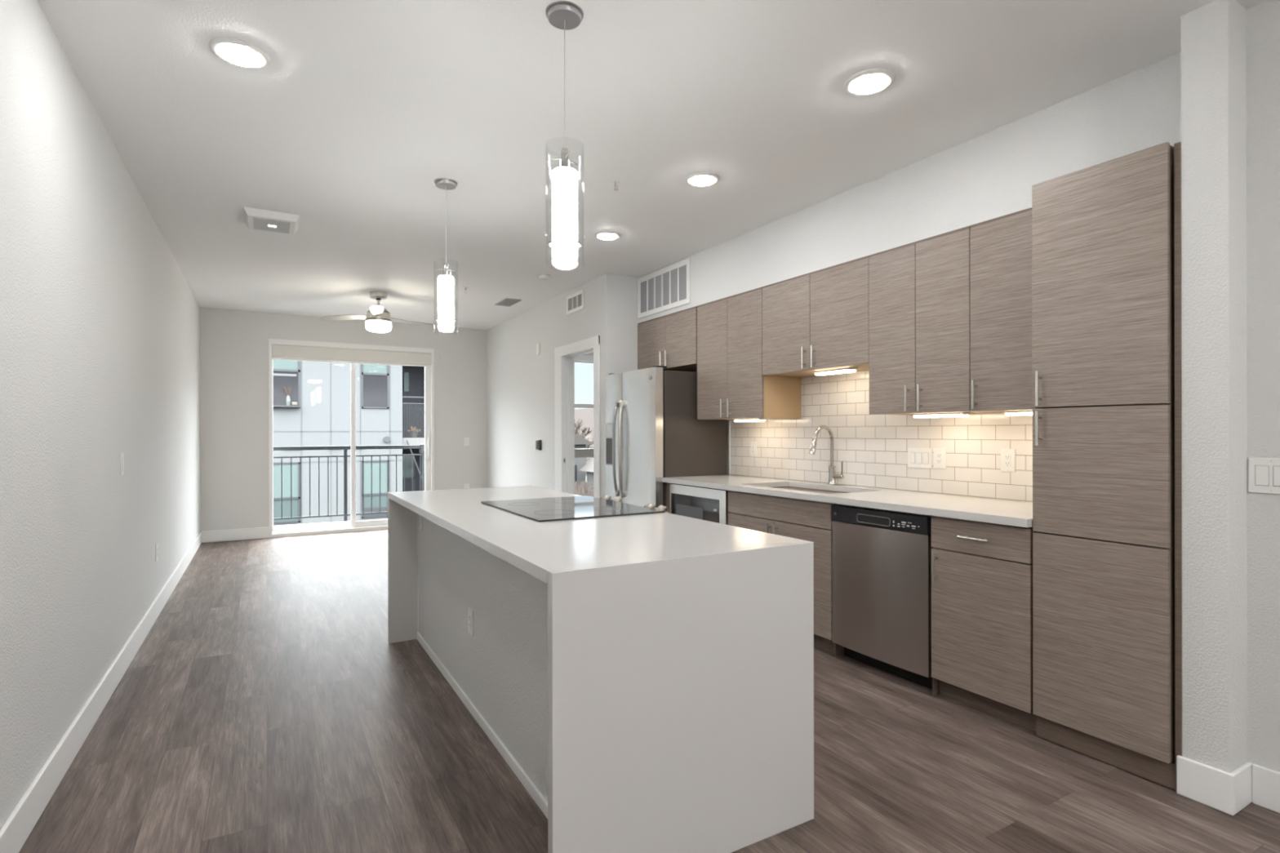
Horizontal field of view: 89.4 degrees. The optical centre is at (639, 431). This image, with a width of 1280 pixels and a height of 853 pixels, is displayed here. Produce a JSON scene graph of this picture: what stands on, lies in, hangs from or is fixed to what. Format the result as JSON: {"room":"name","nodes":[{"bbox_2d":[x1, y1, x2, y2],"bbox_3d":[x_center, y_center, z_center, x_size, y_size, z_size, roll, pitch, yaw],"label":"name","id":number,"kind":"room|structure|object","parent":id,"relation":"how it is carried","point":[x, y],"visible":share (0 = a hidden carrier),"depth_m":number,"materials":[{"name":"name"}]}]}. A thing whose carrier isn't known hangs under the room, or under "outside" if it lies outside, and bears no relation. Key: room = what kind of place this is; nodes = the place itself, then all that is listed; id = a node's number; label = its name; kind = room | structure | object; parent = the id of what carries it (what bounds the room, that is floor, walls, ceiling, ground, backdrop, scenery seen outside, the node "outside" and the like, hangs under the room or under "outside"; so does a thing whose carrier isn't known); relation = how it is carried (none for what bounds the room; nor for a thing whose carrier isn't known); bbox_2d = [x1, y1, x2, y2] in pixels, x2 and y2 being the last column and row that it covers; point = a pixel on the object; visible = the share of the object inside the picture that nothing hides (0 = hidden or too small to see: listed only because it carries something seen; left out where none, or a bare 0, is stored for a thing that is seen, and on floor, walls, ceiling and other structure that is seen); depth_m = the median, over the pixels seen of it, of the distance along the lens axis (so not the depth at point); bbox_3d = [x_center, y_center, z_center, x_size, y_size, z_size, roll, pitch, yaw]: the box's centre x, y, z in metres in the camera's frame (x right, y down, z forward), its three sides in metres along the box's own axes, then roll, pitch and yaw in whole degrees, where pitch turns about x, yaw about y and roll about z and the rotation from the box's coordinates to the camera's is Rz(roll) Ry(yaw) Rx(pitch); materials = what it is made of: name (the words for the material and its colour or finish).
{"room":"apartment kitchen","nodes":[
{"label":"apartment kitchen","id":0,"kind":"room"},
{"bbox_2d":[0,0,200,829],"bbox_3d":[-2.127,-0.087,2.194,0.150,2.742,12.627,0,0,-30],"label":"wall","id":1,"kind":"structure","parent":0,"point":[100,321],"depth_m":2.54,"materials":[{"name":"white paint"}]},
{"bbox_2d":[0,531,201,852],"bbox_3d":[-2.041,1.216,2.213,0.015,0.135,12.277,0,0,-30],"label":"baseboard","id":2,"kind":"structure","parent":1,"relation":"attached to","point":[19,825],"depth_m":2.57,"materials":[{"name":"white"}]},
{"bbox_2d":[120,453,124,475],"bbox_3d":[-2.754,0.170,3.438,0.008,0.118,0.072,0,0,-30],"label":"light switch","id":3,"kind":"object","parent":1,"relation":"attached to","point":[122,455],"visible":1,"depth_m":3.42,"materials":[{"name":"white plastic"}]},
{"bbox_2d":[155,542,158,561],"bbox_3d":[-3.376,0.841,4.516,0.009,0.118,0.072,0,0,-30],"label":"wall outlet","id":4,"kind":"object","parent":1,"relation":"attached to","point":[156,544],"visible":1,"depth_m":4.49,"materials":[{"name":"white plastic"}]},
{"bbox_2d":[200,306,593,531],"bbox_3d":[-1.806,-0.088,9.555,7.770,2.742,0.200,0,0,-30],"label":"wall","id":5,"kind":"structure","parent":0,"point":[234,344],"depth_m":7.82,"materials":[{"name":"white paint"}]},
{"bbox_2d":[201,526,268,542],"bbox_3d":[-3.642,1.219,8.369,3.371,0.135,0.015,0,0,-30],"label":"baseboard","id":6,"kind":"structure","parent":5,"relation":"attached to","point":[216,535],"depth_m":7.68,"materials":[{"name":"white"}]},
{"bbox_2d":[268,338,434,537],"bbox_3d":[-3.709,0.074,8.426,1.963,2.424,0.172,0,0,-30],"label":"door","id":7,"kind":"structure","parent":5,"relation":"in","point":[352,526],"depth_m":8.37,"materials":[{"name":"white"}]},
{"bbox_2d":[271,344,431,367],"bbox_3d":[-3.675,-0.979,8.364,1.891,0.180,0.050,0,0,-30],"label":"roller shade","id":8,"kind":"object","parent":5,"relation":"attached to","point":[279,352],"visible":1,"depth_m":8.30,"materials":[{"name":"white fabric"}]},
{"bbox_2d":[439,353,444,358],"bbox_3d":[-2.723,-1.045,8.899,0.070,0.070,0.020,0,0,-30],"label":"wall sensor","id":9,"kind":"object","parent":5,"relation":"attached to","point":[442,355],"visible":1,"depth_m":8.89,"materials":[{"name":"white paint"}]},
{"bbox_2d":[463,437,469,445],"bbox_3d":[-2.433,0.136,9.072,0.072,0.116,0.008,0,0,-30],"label":"light switch","id":10,"kind":"object","parent":5,"relation":"attached to","point":[466,440],"visible":1,"depth_m":9.07,"materials":[{"name":"white plastic"}]},
{"bbox_2d":[464,483,469,488],"bbox_3d":[-2.432,0.784,9.072,0.072,0.116,0.009,0,0,-30],"label":"wall outlet","id":11,"kind":"object","parent":5,"relation":"attached to","point":[466,486],"visible":0.59,"depth_m":9.07,"materials":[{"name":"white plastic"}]},
{"bbox_2d":[574,360,593,457],"bbox_3d":[-0.772,0.071,10.134,1.700,2.380,0.070,0,0,-30],"label":"window","id":12,"kind":"structure","parent":5,"relation":"in","point":[579,453],"depth_m":10.04,"materials":[{"name":"white"}]},
{"bbox_2d":[574,355,593,361],"bbox_3d":[-0.727,-1.144,10.052,1.800,0.090,0.020,0,0,-30],"label":"trim","id":13,"kind":"structure","parent":5,"relation":"attached to","point":[581,357],"depth_m":9.97,"materials":[{"name":"white"}]},
{"bbox_2d":[486,273,638,497],"bbox_3d":[-0.887,-0.089,7.800,0.834,2.742,3.757,0,0,-30],"label":"wall","id":14,"kind":"structure","parent":0,"point":[521,382],"depth_m":7.40,"materials":[{"name":"white paint"}]},
{"bbox_2d":[534,440,541,449],"bbox_3d":[-1.173,0.148,7.429,0.032,0.117,0.150,0,0,-30],"label":"thermostat","id":15,"kind":"object","parent":14,"relation":"attached to","point":[537,442],"visible":1,"depth_m":7.39,"materials":[{"name":"black plastic"}]},
{"bbox_2d":[536,342,540,355],"bbox_3d":[-1.168,-0.953,7.428,0.022,0.130,0.070,0,0,-30],"label":"sensor","id":16,"kind":"object","parent":14,"relation":"attached to","point":[538,345],"visible":1,"depth_m":7.40,"materials":[{"name":"white plastic"}]},
{"bbox_2d":[566,288,583,315],"bbox_3d":[-0.659,-1.314,6.555,0.012,0.190,0.410,0,0,-30],"label":"air vent","id":17,"kind":"object","parent":14,"relation":"in","point":[575,302],"visible":1,"depth_m":6.55,"materials":[{"name":"white plastic"}]},
{"bbox_2d":[554,335,599,497],"bbox_3d":[-0.649,0.186,6.535,0.019,2.190,1.066,0,0,-30],"label":"trim","id":18,"kind":"structure","parent":14,"relation":"attached to","point":[594,341],"depth_m":6.39,"materials":[{"name":"white"}]},
{"bbox_2d":[560,346,595,497],"bbox_3d":[-0.570,0.229,6.536,0.150,2.105,0.819,0,0,-30],"label":"door","id":19,"kind":"structure","parent":14,"relation":"in","point":[567,360],"depth_m":6.86,"materials":[{"name":"white"}]},
{"bbox_2d":[18,528,1279,852],"bbox_3d":[1.277,1.378,4.072,7.920,0.200,12.477,0,0,-30],"label":"floor","id":20,"kind":"structure","parent":0,"point":[268,705],"depth_m":2.50,"materials":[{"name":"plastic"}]},
{"bbox_2d":[417,513,547,818],"bbox_3d":[-0.695,0.841,2.920,0.110,0.880,2.556,0,0,-30],"label":"wall","id":21,"kind":"structure","parent":20,"relation":"on","point":[499,673],"depth_m":2.68,"materials":[{"name":"white paint"}]},
{"bbox_2d":[419,515,422,531],"bbox_3d":[-1.330,0.540,3.920,0.009,0.116,0.072,0,0,-30],"label":"wall outlet","id":22,"kind":"object","parent":21,"relation":"attached to","point":[420,517],"visible":0.78,"depth_m":3.90,"materials":[{"name":"white plastic"}]},
{"bbox_2d":[467,607,473,635],"bbox_3d":[-0.777,0.869,2.963,0.009,0.116,0.072,0,0,-30],"label":"wall outlet","id":23,"kind":"object","parent":21,"relation":"attached to","point":[470,612],"visible":1,"depth_m":2.95,"materials":[{"name":"white plastic"}]},
{"bbox_2d":[468,613,471,630],"bbox_3d":[-0.780,0.869,2.961,0.003,0.066,0.033,0,0,-30],"label":"receptacle","id":24,"kind":"object","parent":23,"relation":"attached to","point":[469,615],"depth_m":2.96,"materials":[{"name":"grey plastic"}]},
{"bbox_2d":[387,485,813,852],"bbox_3d":[-0.482,0.823,3.043,0.926,0.915,2.626,0,0,-30],"label":"countertop","id":25,"kind":"structure","parent":20,"relation":"on","point":[681,648],"depth_m":1.92,"materials":[{"name":"white stone"}]},
{"bbox_2d":[480,494,668,522],"bbox_3d":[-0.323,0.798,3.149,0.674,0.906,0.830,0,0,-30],"label":"cooktop","id":26,"kind":"object","parent":25,"relation":"on","point":[568,508],"visible":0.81,"depth_m":3.04,"materials":[{"name":"black glass"}]},
{"bbox_2d":[604,365,725,511],"bbox_3d":[0.178,0.369,5.679,0.772,1.802,0.882,0,0,-30],"label":"refrigerator","id":27,"kind":"object","parent":20,"relation":"on","point":[653,430],"visible":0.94,"depth_m":5.32,"materials":[{"name":"grey metal"}]},
{"bbox_2d":[666,483,728,513],"bbox_3d":[0.671,0.841,4.981,0.678,0.876,0.793,0,0,-30],"label":"base cabinet","id":28,"kind":"object","parent":20,"relation":"on","point":[668,492],"visible":0.03,"depth_m":5.15,"materials":[{"name":"laminate"}]},
{"bbox_2d":[669,484,728,524],"bbox_3d":[0.650,0.645,4.936,0.540,0.473,0.719,0,0,-30],"label":"microwave","id":29,"kind":"object","parent":28,"relation":"in","point":[711,504],"visible":0.27,"depth_m":4.76,"materials":[{"name":"silver metal"}]},
{"bbox_2d":[728,486,844,653],"bbox_3d":[1.109,0.840,4.223,0.678,0.876,0.952,0,0,-30],"label":"base cabinet","id":30,"kind":"object","parent":20,"relation":"on","point":[797,518],"visible":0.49,"depth_m":3.85,"materials":[{"name":"laminate"}]},
{"bbox_2d":[662,475,1032,527],"bbox_3d":[1.190,0.380,4.097,0.682,0.035,2.864,0,0,-30],"label":"countertop","id":31,"kind":"structure","parent":30,"relation":"on","point":[997,511],"depth_m":3.54,"materials":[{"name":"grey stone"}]},
{"bbox_2d":[777,486,850,493],"bbox_3d":[1.106,0.490,4.264,0.466,0.184,0.856,0,0,-30],"label":"sink","id":32,"kind":"object","parent":31,"relation":"in","point":[778,486],"visible":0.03,"depth_m":4.51,"materials":[{"name":"silver metal"}]},
{"bbox_2d":[808,425,844,484],"bbox_3d":[1.262,0.158,4.363,0.237,0.409,0.134,0,0,-30],"label":"kitchen faucet","id":33,"kind":"object","parent":31,"relation":"on","point":[833,477],"visible":1,"depth_m":4.42,"materials":[{"name":"silver metal"}]},
{"bbox_2d":[831,503,939,696],"bbox_3d":[1.507,0.843,3.539,0.653,0.868,0.625,0,0,-30],"label":"dishwasher","id":34,"kind":"object","parent":20,"relation":"on","point":[882,558],"visible":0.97,"depth_m":3.34,"materials":[{"name":"silver metal"}]},
{"bbox_2d":[930,515,1035,731],"bbox_3d":[1.781,0.839,3.060,0.678,0.876,0.474,0,0,-30],"label":"base cabinet","id":35,"kind":"object","parent":20,"relation":"on","point":[982,572],"visible":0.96,"depth_m":2.89,"materials":[{"name":"laminate"}]},
{"bbox_2d":[1031,142,1182,791],"bbox_3d":[2.032,0.123,2.638,0.693,2.306,0.499,0,0,-30],"label":"pantry cabinet","id":36,"kind":"object","parent":20,"relation":"on","point":[1106,237],"visible":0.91,"depth_m":2.45,"materials":[{"name":"laminate"}]},
{"bbox_2d":[36,0,1267,329],"bbox_3d":[1.234,-1.564,4.137,7.920,0.200,12.627,0,0,-30],"label":"ceiling","id":37,"kind":"structure","parent":0,"point":[356,112],"depth_m":2.97,"materials":[{"name":"white paint"}]},
{"bbox_2d":[209,37,270,69],"bbox_3d":[-1.539,-1.449,2.490,0.200,0.020,0.200,0,0,-30],"label":"recessed light","id":38,"kind":"object","parent":37,"relation":"in","point":[237,52],"visible":1,"depth_m":2.46,"materials":[{"name":"white plastic"}]},
{"bbox_2d":[243,206,299,235],"bbox_3d":[-2.520,-1.432,4.424,0.325,0.052,0.380,0,0,-30],"label":"ceiling vent","id":39,"kind":"object","parent":37,"relation":"in","point":[255,219],"visible":1,"depth_m":4.34,"materials":[{"name":"white plastic"}]},
{"bbox_2d":[320,291,434,332],"bbox_3d":[-2.641,-1.254,6.707,1.155,0.406,1.102,0,0,-30],"label":"ceiling fan","id":40,"kind":"object","parent":37,"relation":"hanging from","point":[378,318],"visible":1,"depth_m":6.70,"materials":[{"name":"silver metal"}]},
{"bbox_2d":[434,177,457,329],"bbox_3d":[-1.136,-1.019,3.783,0.134,0.882,0.134,0,0,-30],"label":"pendant light","id":41,"kind":"object","parent":37,"relation":"hanging from","point":[446,320],"visible":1,"depth_m":3.75,"materials":[{"name":"grey glass"}]},
{"bbox_2d":[435,262,455,275],"bbox_3d":[-1.127,-0.946,3.775,0.112,0.080,0.104,0,0,-30],"label":"socket","id":42,"kind":"object","parent":41,"relation":"attached to","point":[445,272],"depth_m":3.77,"materials":[{"name":"silver metal"}]},
{"bbox_2d":[494,297,521,306],"bbox_3d":[-1.484,-1.453,7.263,0.180,0.012,0.400,0,0,-30],"label":"ceiling vent","id":43,"kind":"object","parent":37,"relation":"in","point":[506,302],"visible":1,"depth_m":7.23,"materials":[{"name":"grey metal"}]},
{"bbox_2d":[537,273,550,279],"bbox_3d":[-0.894,-1.441,6.021,0.119,0.038,0.119,0,0,-30],"label":"smoke detector","id":44,"kind":"object","parent":37,"relation":"attached to","point":[543,276],"visible":1,"depth_m":5.98,"materials":[{"name":"white plastic"}]},
{"bbox_2d":[545,0,584,261],"bbox_3d":[-0.263,-1.020,2.257,0.134,0.882,0.134,0,0,-30],"label":"pendant light","id":45,"kind":"object","parent":37,"relation":"hanging from","point":[564,15],"visible":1,"depth_m":2.22,"materials":[{"name":"grey glass"}]},
{"bbox_2d":[546,147,577,167],"bbox_3d":[-0.254,-0.948,2.249,0.112,0.080,0.104,0,0,-30],"label":"socket","id":46,"kind":"object","parent":45,"relation":"attached to","point":[564,162],"depth_m":2.24,"materials":[{"name":"silver metal"}]},
{"bbox_2d":[594,231,621,239],"bbox_3d":[-0.241,-1.452,4.799,0.200,0.020,0.200,0,0,-30],"label":"recessed light","id":47,"kind":"object","parent":37,"relation":"in","point":[603,235],"visible":1,"depth_m":4.76,"materials":[{"name":"white plastic"}]},
{"bbox_2d":[609,178,622,191],"bbox_3d":[-0.140,-1.435,3.763,0.068,0.053,0.068,0,0,-30],"label":"sprinkler","id":48,"kind":"object","parent":37,"relation":"attached to","point":[615,181],"visible":1,"depth_m":3.76,"materials":[{"name":"white metal"}]},
{"bbox_2d":[684,172,719,186],"bbox_3d":[0.361,-1.453,3.738,0.200,0.020,0.200,0,0,-30],"label":"recessed light","id":49,"kind":"object","parent":37,"relation":"in","point":[700,179],"visible":1,"depth_m":3.70,"materials":[{"name":"white plastic"}]},
{"bbox_2d":[844,68,894,95],"bbox_3d":[0.958,-1.454,2.703,0.200,0.020,0.200,0,0,-30],"label":"recessed light","id":50,"kind":"object","parent":37,"relation":"in","point":[874,81],"visible":1,"depth_m":2.67,"materials":[{"name":"white plastic"}]},
{"bbox_2d":[692,370,1028,502],"bbox_3d":[1.542,-0.094,4.309,0.120,2.742,4.720,0,0,-30],"label":"wall","id":51,"kind":"structure","parent":0,"point":[726,420],"depth_m":5.54,"materials":[{"name":"white paint"}]},
{"bbox_2d":[637,306,697,371],"bbox_3d":[0.367,-0.796,5.797,0.419,0.471,0.964,0,0,-30],"label":"upper cabinet","id":52,"kind":"object","parent":51,"relation":"attached to","point":[669,340],"visible":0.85,"depth_m":5.65,"materials":[{"name":"beige wood"}]},
{"bbox_2d":[728,421,730,474],"bbox_3d":[0.766,0.134,5.515,0.016,0.458,0.014,0,0,-30],"label":"trim","id":53,"kind":"structure","parent":51,"relation":"attached to","point":[729,455],"depth_m":5.51,"materials":[{"name":"white metal"}]},
{"bbox_2d":[697,286,800,419],"bbox_3d":[0.812,-0.567,5.019,0.410,0.930,0.798,0,0,-30],"label":"upper cabinet","id":54,"kind":"object","parent":51,"relation":"attached to","point":[731,384],"visible":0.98,"depth_m":4.83,"materials":[{"name":"beige wood"}]},
{"bbox_2d":[733,417,766,422],"bbox_3d":[0.852,-0.090,4.933,0.080,0.022,0.350,0,0,-30],"label":"light","id":55,"kind":"object","parent":54,"relation":"attached to","point":[760,419],"visible":1,"depth_m":4.92,"materials":[{"name":"beige plastic"}]},
{"bbox_2d":[734,419,765,422],"bbox_3d":[0.840,-0.086,4.954,0.070,0.014,0.290,0,0,-30],"label":"diffuser","id":56,"kind":"object","parent":55,"relation":"attached to","point":[735,420],"depth_m":4.94,"materials":[{"name":"beige plastic"}]},
{"bbox_2d":[761,255,869,377],"bbox_3d":[1.247,-0.718,4.266,0.410,0.630,0.938,0,0,-30],"label":"upper cabinet","id":57,"kind":"object","parent":51,"relation":"attached to","point":[819,320],"visible":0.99,"depth_m":4.12,"materials":[{"name":"beige wood"}]},
{"bbox_2d":[813,367,858,375],"bbox_3d":[1.282,-0.391,4.188,0.080,0.022,0.350,0,0,-30],"label":"light","id":58,"kind":"object","parent":57,"relation":"attached to","point":[853,369],"visible":1,"depth_m":4.16,"materials":[{"name":"beige plastic"}]},
{"bbox_2d":[814,369,855,375],"bbox_3d":[1.269,-0.387,4.210,0.070,0.014,0.290,0,0,-30],"label":"diffuser","id":59,"kind":"object","parent":58,"relation":"attached to","point":[830,371],"depth_m":4.20,"materials":[{"name":"beige plastic"}]},
{"bbox_2d":[729,371,1032,502],"bbox_3d":[1.488,-0.018,4.269,0.008,0.760,2.864,0,0,-30],"label":"tile backsplash","id":60,"kind":"structure","parent":51,"relation":"attached to","point":[873,449],"depth_m":4.20,"materials":[{"name":"white tile"}]},
{"bbox_2d":[750,441,756,457],"bbox_3d":[0.920,0.140,5.237,0.009,0.118,0.072,0,0,-30],"label":"wall outlet","id":61,"kind":"object","parent":60,"relation":"attached to","point":[753,445],"visible":1,"depth_m":5.23,"materials":[{"name":"white plastic"}]},
{"bbox_2d":[751,444,754,453],"bbox_3d":[0.917,0.140,5.236,0.003,0.066,0.033,0,0,-30],"label":"receptacle","id":62,"kind":"object","parent":61,"relation":"attached to","point":[753,446],"depth_m":5.24,"materials":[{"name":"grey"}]},
{"bbox_2d":[907,448,932,468],"bbox_3d":[1.689,0.157,3.905,0.008,0.120,0.165,0,0,-30],"label":"light switch","id":63,"kind":"object","parent":60,"relation":"attached to","point":[917,457],"visible":1,"depth_m":3.90,"materials":[{"name":"white plastic"}]},
{"bbox_2d":[933,448,946,469],"bbox_3d":[1.756,0.155,3.789,0.009,0.122,0.078,0,0,-30],"label":"wall outlet","id":64,"kind":"object","parent":60,"relation":"attached to","point":[940,454],"visible":1,"depth_m":3.78,"materials":[{"name":"white plastic"}]},
{"bbox_2d":[936,453,942,464],"bbox_3d":[1.754,0.155,3.788,0.003,0.066,0.033,0,0,-30],"label":"receptacle","id":65,"kind":"object","parent":64,"relation":"attached to","point":[939,455],"depth_m":3.79,"materials":[{"name":"grey plastic"}]},
{"bbox_2d":[1000,448,1015,472],"bbox_3d":[1.958,0.152,3.440,0.009,0.122,0.078,0,0,-30],"label":"wall outlet","id":66,"kind":"object","parent":60,"relation":"attached to","point":[1007,456],"visible":1,"depth_m":3.44,"materials":[{"name":"white plastic"}]},
{"bbox_2d":[1004,453,1010,466],"bbox_3d":[1.955,0.152,3.439,0.003,0.066,0.033,0,0,-30],"label":"receptacle","id":67,"kind":"object","parent":66,"relation":"attached to","point":[1006,456],"depth_m":3.44,"materials":[{"name":"grey plastic"}]},
{"bbox_2d":[868,225,999,414],"bbox_3d":[1.639,-0.568,3.588,0.410,0.930,0.624,0,0,-30],"label":"upper cabinet","id":68,"kind":"object","parent":51,"relation":"attached to","point":[919,291],"visible":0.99,"depth_m":3.46,"materials":[{"name":"beige wood"}]},
{"bbox_2d":[911,412,973,417],"bbox_3d":[1.662,-0.092,3.530,0.080,0.022,0.350,0,0,-30],"label":"light","id":69,"kind":"object","parent":68,"relation":"attached to","point":[956,414],"visible":1,"depth_m":3.50,"materials":[{"name":"beige plastic"}]},
{"bbox_2d":[913,413,968,417],"bbox_3d":[1.650,-0.088,3.551,0.070,0.014,0.290,0,0,-30],"label":"diffuser","id":70,"kind":"object","parent":69,"relation":"attached to","point":[916,415],"depth_m":3.53,"materials":[{"name":"beige plastic"}]},
{"bbox_2d":[969,207,1035,412],"bbox_3d":[1.908,-0.569,3.121,0.410,0.930,0.451,0,0,-30],"label":"upper cabinet","id":71,"kind":"object","parent":51,"relation":"attached to","point":[1001,291],"visible":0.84,"depth_m":3.09,"materials":[{"name":"beige wood"}]},
{"bbox_2d":[1003,410,1032,415],"bbox_3d":[1.930,-0.092,3.066,0.080,0.022,0.370,0,0,-30],"label":"light","id":72,"kind":"object","parent":71,"relation":"attached to","point":[1012,412],"visible":0.22,"depth_m":3.14,"materials":[{"name":"beige plastic"}]},
{"bbox_2d":[1005,412,1032,415],"bbox_3d":[1.917,-0.088,3.088,0.070,0.014,0.310,0,0,-30],"label":"diffuser","id":73,"kind":"object","parent":72,"relation":"attached to","point":[1006,413],"depth_m":3.15,"materials":[{"name":"beige plastic"}]},
{"bbox_2d":[835,503,933,548],"bbox_3d":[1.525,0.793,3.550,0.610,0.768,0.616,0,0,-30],"label":"control panel","id":74,"kind":"object","parent":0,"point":[916,514],"depth_m":3.27,"materials":[{"name":"black plastic"}]},
{"bbox_2d":[638,52,1181,323],"bbox_3d":[1.221,-1.249,4.366,0.375,0.430,4.302,0,0,-30],"label":"wall","id":75,"kind":"structure","parent":0,"point":[991,175],"depth_m":3.29,"materials":[{"name":"white paint"}]},
{"bbox_2d":[637,257,690,319],"bbox_3d":[0.199,-1.260,5.749,0.012,0.376,0.865,0,0,-30],"label":"air vent","id":76,"kind":"object","parent":75,"relation":"in","point":[667,288],"visible":1,"depth_m":5.71,"materials":[{"name":"white plastic"}]},
{"bbox_2d":[1181,0,1247,773],"bbox_3d":[2.217,-0.095,2.382,0.637,2.742,0.129,0,0,-30],"label":"wall column","id":77,"kind":"structure","parent":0,"point":[1214,34],"depth_m":2.21,"materials":[{"name":"white paint"}]},
{"bbox_2d":[1176,755,1252,815],"bbox_3d":[2.004,1.209,2.256,0.168,0.135,0.156,0,0,-30],"label":"baseboard","id":78,"kind":"structure","parent":77,"relation":"attached to","point":[1225,792],"depth_m":2.20,"materials":[{"name":"white"}]},
{"bbox_2d":[1246,0,1279,772],"bbox_3d":[3.196,-0.097,0.511,0.154,2.742,4.089,0,0,-30],"label":"wall","id":79,"kind":"structure","parent":0,"point":[1263,20],"depth_m":2.21,"materials":[{"name":"white paint"}]},
{"bbox_2d":[1248,457,1279,493],"bbox_3d":[2.135,0.148,2.186,0.008,0.120,0.118,0,0,-30],"label":"light switch","id":80,"kind":"object","parent":79,"relation":"attached to","point":[1264,473],"visible":1,"depth_m":2.20,"materials":[{"name":"white plastic"}]},
{"bbox_2d":[1252,763,1279,813],"bbox_3d":[3.128,1.207,0.463,0.015,0.135,4.074,0,0,-30],"label":"baseboard","id":81,"kind":"structure","parent":79,"relation":"attached to","point":[1265,781],"depth_m":2.19,"materials":[{"name":"white"}]},
{"bbox_3d":[-3.900,1.387,8.906,3.350,0.160,0.773,0,0,-30],"label":"floor","id":82,"kind":"structure","parent":0,"visible":0},
{"bbox_2d":[273,444,424,521],"bbox_3d":[-4.252,0.742,8.803,2.600,1.130,0.080,0,0,-30],"label":"balcony railing","id":83,"kind":"object","parent":82,"relation":"on","point":[421,446],"visible":0.51,"depth_m":8.89,"materials":[{"name":"grey metal"}]},
{"label":"outside","id":84,"kind":"structure","parent":0,"visible":0},
{"bbox_3d":[-16.047,8.458,227.749,320.000,0.300,389.500,0,0,-30],"label":"ground","id":85,"kind":"structure","parent":84,"visible":0},
{"bbox_2d":[273,359,424,525],"bbox_3d":[-13.321,2.828,19.672,14.600,10.950,8.200,0,0,-30],"label":"apartment building","id":86,"kind":"structure","parent":85,"relation":"on","point":[390,398],"depth_m":18.06,"materials":[{"name":"grey"}]},
{"bbox_2d":[282,386,292,405],"bbox_3d":[-9.453,-0.968,17.321,0.227,0.508,0.116,0,0,-15],"label":"flower vase","id":87,"kind":"object","parent":86,"relation":"on","point":[287,399],"visible":1,"depth_m":17.30,"materials":[{"name":"grey"}]},
{"bbox_2d":[383,436,390,442],"bbox_3d":[-7.290,0.213,18.620,0.180,0.180,0.060,0,0,-30],"label":"round vent","id":88,"kind":"object","parent":86,"relation":"attached to","point":[386,439],"depth_m":18.60,"materials":[{"name":"grey"}]},
{"bbox_2d":[408,426,420,437],"bbox_3d":[-6.728,0.001,19.273,0.215,0.342,0.370,0,0,42],"label":"potted flowers","id":89,"kind":"object","parent":86,"relation":"on","point":[411,426],"visible":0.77,"depth_m":19.20,"materials":[{"name":"grey plant"}]},
{"bbox_2d":[574,434,592,487],"bbox_3d":[-7.594,4.243,58.547,4.600,8.100,6.000,0,0,-30],"label":"house","id":90,"kind":"structure","parent":85,"relation":"on","point":[580,442],"depth_m":56.91,"materials":[{"name":"grey"}]},
{"bbox_2d":[574,408,593,463],"bbox_3d":[19.730,-0.203,185.773,180.000,16.896,78.000,0,0,-30],"label":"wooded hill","id":91,"kind":"structure","parent":85,"relation":"on","point":[587,414],"depth_m":128.62,"materials":[{"name":"grey"}]},
{"bbox_2d":[574,418,593,448],"bbox_3d":[-7.601,3.442,67.111,5.308,9.740,7.970,0,0,3],"label":"bare tree","id":92,"kind":"object","parent":85,"relation":"on","point":[582,433],"visible":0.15,"depth_m":67.83,"materials":[{"name":"grey plant"}]},
{"bbox_2d":[574,481,593,495],"bbox_3d":[-3.618,5.638,40.395,2.884,5.309,2.640,0,0,-30],"label":"bush","id":93,"kind":"object","parent":85,"relation":"on","point":[579,487],"visible":0.06,"depth_m":40.08,"materials":[{"name":"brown plant"}]},
{"bbox_2d":[574,487,593,497],"bbox_3d":[-3.229,5.641,34.492,2.710,5.303,2.659,0,0,2],"label":"bush","id":94,"kind":"object","parent":85,"relation":"on","point":[591,494],"visible":0.03,"depth_m":34.51,"materials":[{"name":"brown plant"}]},
{"bbox_2d":[574,426,593,448],"bbox_3d":[-9.402,3.799,79.122,5.659,9.030,8.498,0,0,30],"label":"bare tree","id":95,"kind":"object","parent":85,"relation":"on","point":[575,427],"visible":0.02,"depth_m":81.12,"materials":[{"name":"grey plant"}]},
{"bbox_2d":[579,458,593,488],"bbox_3d":[-2.090,5.284,54.219,4.400,6.000,5.000,0,0,-30],"label":"house","id":96,"kind":"structure","parent":85,"relation":"on","point":[588,467],"depth_m":54.55,"materials":[{"name":"grey"}]},
{"bbox_2d":[586,438,593,462],"bbox_3d":[-9.223,4.272,107.910,7.392,8.081,6.746,0,0,-10],"label":"bare tree","id":97,"kind":"object","parent":85,"relation":"on","point":[588,459],"visible":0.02,"depth_m":107.05,"materials":[{"name":"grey plant"}]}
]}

